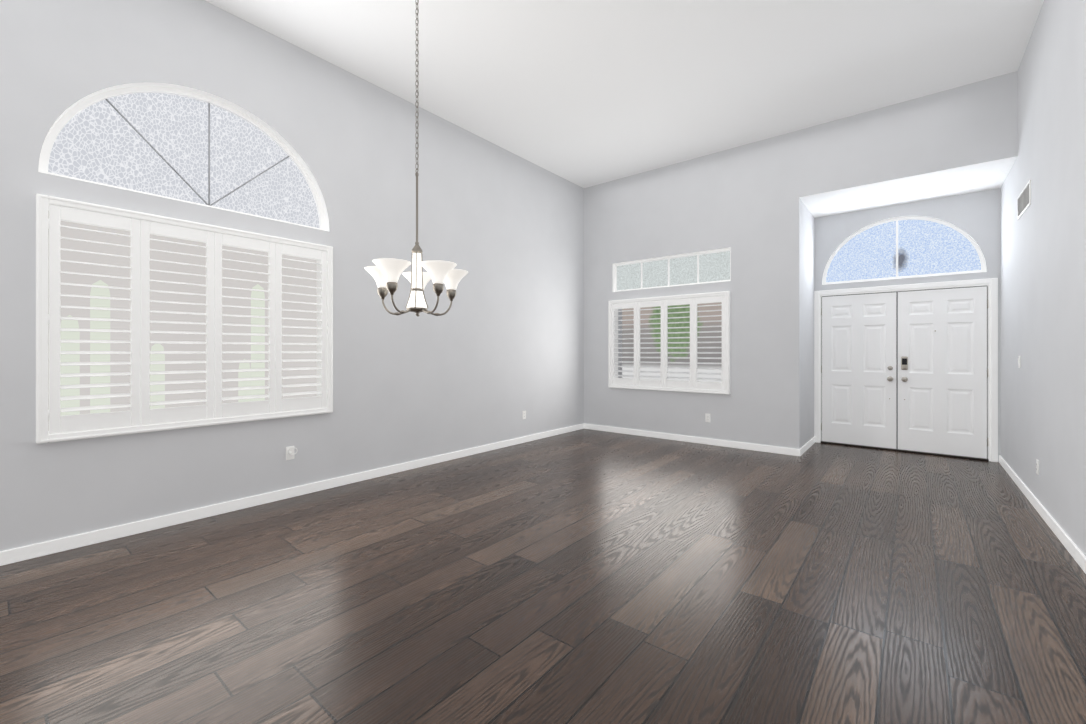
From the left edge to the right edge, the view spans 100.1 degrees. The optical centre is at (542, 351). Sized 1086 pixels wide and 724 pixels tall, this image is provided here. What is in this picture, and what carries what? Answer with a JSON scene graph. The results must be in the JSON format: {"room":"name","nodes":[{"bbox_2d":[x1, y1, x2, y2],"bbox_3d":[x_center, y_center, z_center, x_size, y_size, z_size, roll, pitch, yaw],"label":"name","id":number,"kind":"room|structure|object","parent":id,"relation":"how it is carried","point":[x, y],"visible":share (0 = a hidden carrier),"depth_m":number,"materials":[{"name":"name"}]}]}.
{"room":"empty living room","nodes":[
{"label":"empty living room","id":0,"kind":"room"},
{"bbox_2d":[0,0,621,550],"bbox_3d":[-1.775,-0.704,4.616,0.180,3.950,10.087,0,0,39],"label":"wall","id":1,"kind":"structure","parent":0,"point":[494,352],"depth_m":4.22,"materials":[{"name":"paint"}]},
{"bbox_2d":[38,86,325,230],"bbox_3d":[-2.620,-1.546,3.573,0.036,0.874,1.809,0,0,39],"label":"arched window","id":2,"kind":"structure","parent":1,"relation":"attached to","point":[182,145],"depth_m":3.45,"materials":[{"name":"glass"}]},
{"bbox_2d":[36,194,332,443],"bbox_3d":[-2.531,-0.199,3.501,0.078,1.530,1.832,0,0,39],"label":"window shutters","id":3,"kind":"object","parent":1,"relation":"attached to","point":[140,416],"visible":1,"depth_m":3.25,"materials":[{"name":"white wood"}]},
{"bbox_2d":[286,446,297,459],"bbox_3d":[-2.178,0.884,3.944,0.042,0.115,0.081,0,0,39],"label":"outlet","id":4,"kind":"object","parent":1,"relation":"attached to","point":[289,452],"visible":0.98,"depth_m":3.94,"materials":[{"name":"white plastic"}]},
{"bbox_2d":[0,423,583,565],"bbox_3d":[-2.043,1.228,4.129,0.018,0.085,8.633,0,0,39],"label":"baseboard","id":5,"kind":"structure","parent":1,"relation":"attached to","point":[19,554],"depth_m":3.57,"materials":[{"name":"white wood"}]},
{"bbox_2d":[522,411,525,418],"bbox_3d":[-0.261,0.887,6.330,0.009,0.115,0.070,0,0,39],"label":"electrical outlet","id":6,"kind":"object","parent":1,"relation":"attached to","point":[523,414],"visible":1,"depth_m":6.32,"materials":[{"name":"white plastic"}]},
{"bbox_2d":[0,429,1085,723],"bbox_3d":[0.415,1.331,3.223,5.336,0.120,10.687,0,0,39],"label":"floor","id":7,"kind":"structure","parent":0,"point":[588,577],"depth_m":2.31,"materials":[{"name":"brown wood"}]},
{"bbox_2d":[205,0,1043,187],"bbox_3d":[0.226,-2.739,2.990,5.336,0.120,10.087,0,0,39],"label":"ceiling","id":8,"kind":"structure","parent":0,"point":[585,93],"depth_m":4.19,"materials":[{"name":"white paint"}]},
{"bbox_2d":[365,0,467,316],"bbox_3d":[-0.818,-1.455,2.986,0.659,2.446,0.675,0,0,39],"label":"chandelier","id":9,"kind":"object","parent":8,"relation":"hanging from","point":[385,273],"visible":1,"depth_m":2.97,"materials":[{"name":"silver metal"}]},
{"bbox_2d":[584,71,1017,448],"bbox_3d":[2.590,-0.704,6.043,5.156,3.950,0.180,0,0,39],"label":"wall","id":10,"kind":"structure","parent":0,"point":[743,203],"depth_m":5.82,"materials":[{"name":"paint"}]},
{"bbox_2d":[608,291,729,394],"bbox_3d":[1.750,-0.110,6.575,1.834,1.362,0.078,0,0,39],"label":"shutters","id":11,"kind":"object","parent":10,"relation":"attached to","point":[664,383],"visible":1,"depth_m":6.50,"materials":[{"name":"white wood"}]},
{"bbox_2d":[615,249,730,291],"bbox_3d":[1.841,-1.151,6.648,1.789,0.444,0.035,0,0,39],"label":"window","id":12,"kind":"structure","parent":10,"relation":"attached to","point":[701,268],"depth_m":6.59,"materials":[{"name":"white"}]},
{"bbox_2d":[584,423,803,455],"bbox_3d":[1.901,1.228,6.478,3.116,0.085,0.014,0,0,39],"label":"baseboard","id":13,"kind":"structure","parent":10,"relation":"attached to","point":[740,445],"depth_m":6.24,"materials":[{"name":"white wood"}]},
{"bbox_2d":[705,414,709,421],"bbox_3d":[2.247,0.910,6.200,0.070,0.115,0.009,0,0,39],"label":"electrical outlet","id":14,"kind":"object","parent":10,"relation":"attached to","point":[707,417],"visible":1,"depth_m":6.20,"materials":[{"name":"white plastic"}]},
{"bbox_2d":[802,202,813,446],"bbox_3d":[3.492,-0.347,6.130,0.180,3.236,1.094,0,0,39],"label":"wall","id":15,"kind":"structure","parent":0,"point":[807,326],"depth_m":5.94,"materials":[{"name":"paint"}]},
{"bbox_2d":[803,436,814,451],"bbox_3d":[3.448,1.228,5.926,0.018,0.085,1.067,0,0,39],"label":"baseboard","id":16,"kind":"structure","parent":15,"relation":"attached to","point":[812,441],"depth_m":5.97,"materials":[{"name":"white wood"}]},
{"bbox_2d":[814,188,999,461],"bbox_3d":[4.565,-0.347,5.847,1.844,3.236,0.180,0,0,39],"label":"wall","id":17,"kind":"structure","parent":0,"point":[975,216],"depth_m":5.53,"materials":[{"name":"paint"}]},
{"bbox_2d":[821,286,987,458],"bbox_3d":[4.509,0.243,5.796,1.684,2.012,0.118,0,0,39],"label":"entry door","id":18,"kind":"structure","parent":17,"relation":"in","point":[904,370],"depth_m":5.73,"materials":[{"name":"white paint"}]},
{"bbox_2d":[823,217,985,284],"bbox_3d":[4.544,-1.314,5.839,1.639,0.789,0.040,0,0,39],"label":"arched window","id":19,"kind":"structure","parent":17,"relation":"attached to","point":[902,247],"depth_m":5.79,"materials":[{"name":"glass"}]},
{"bbox_2d":[814,278,997,461],"bbox_3d":[4.533,0.216,5.824,1.820,2.110,0.138,0,0,39],"label":"door frame","id":20,"kind":"structure","parent":17,"relation":"attached to","point":[991,284],"depth_m":5.49,"materials":[{"name":"white paint"}]},
{"bbox_2d":[799,156,1016,217],"bbox_3d":[4.164,-1.914,5.353,1.844,0.102,1.093,0,0,39],"label":"ceiling","id":21,"kind":"structure","parent":0,"point":[984,176],"depth_m":5.24,"materials":[{"name":"white paint"}]},
{"bbox_2d":[1000,0,1085,555],"bbox_3d":[2.227,-0.704,1.365,0.180,3.950,10.087,0,0,39],"label":"wall","id":22,"kind":"structure","parent":0,"point":[1043,317],"depth_m":3.33,"materials":[{"name":"paint"}]},
{"bbox_2d":[1018,356,1020,367],"bbox_3d":[4.448,0.100,4.252,0.015,0.115,0.070,0,0,39],"label":"light switch","id":23,"kind":"object","parent":22,"relation":"attached to","point":[1019,361],"visible":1,"depth_m":4.24,"materials":[{"name":"white plastic"}]},
{"bbox_2d":[1017,180,1030,219],"bbox_3d":[4.318,-1.349,4.087,0.020,0.210,0.590,0,0,39],"label":"air vent","id":24,"kind":"object","parent":22,"relation":"in","point":[1024,201],"visible":1,"depth_m":4.04,"materials":[{"name":"white metal"}]},
{"bbox_2d":[1036,459,1038,474],"bbox_3d":[3.954,0.926,3.640,0.009,0.115,0.070,0,0,39],"label":"electrical outlet","id":25,"kind":"object","parent":22,"relation":"attached to","point":[1037,466],"visible":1,"depth_m":3.63,"materials":[{"name":"white plastic"}]},
{"bbox_2d":[999,455,1085,573],"bbox_3d":[2.144,1.228,1.419,0.018,0.085,9.707,0,0,39],"label":"baseboard","id":26,"kind":"structure","parent":22,"relation":"attached to","point":[1071,547],"depth_m":3.27,"materials":[{"name":"white wood"}]},
{"label":"outside","id":27,"kind":"structure","parent":0,"visible":0},
{"bbox_2d":[48,210,316,430],"bbox_3d":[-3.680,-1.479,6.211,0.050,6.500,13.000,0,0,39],"label":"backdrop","id":28,"kind":"structure","parent":27,"point":[95,258],"depth_m":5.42,"materials":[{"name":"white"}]},
{"bbox_2d":[622,302,721,381],"bbox_3d":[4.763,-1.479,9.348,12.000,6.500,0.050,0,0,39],"label":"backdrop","id":29,"kind":"structure","parent":27,"point":[676,339],"depth_m":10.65,"materials":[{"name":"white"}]},
{"bbox_3d":[0.822,1.341,3.348,10.550,0.100,14.233,0,0,39],"label":"ground","id":30,"kind":"structure","parent":27,"visible":0},
{"bbox_2d":[60,280,264,415],"bbox_3d":[-3.186,0.296,4.093,0.272,1.950,1.600,0,0,39],"label":"cactus","id":31,"kind":"object","parent":30,"relation":"on","point":[74,335],"visible":0.4,"depth_m":3.67,"materials":[{"name":"green plant"}]}
]}

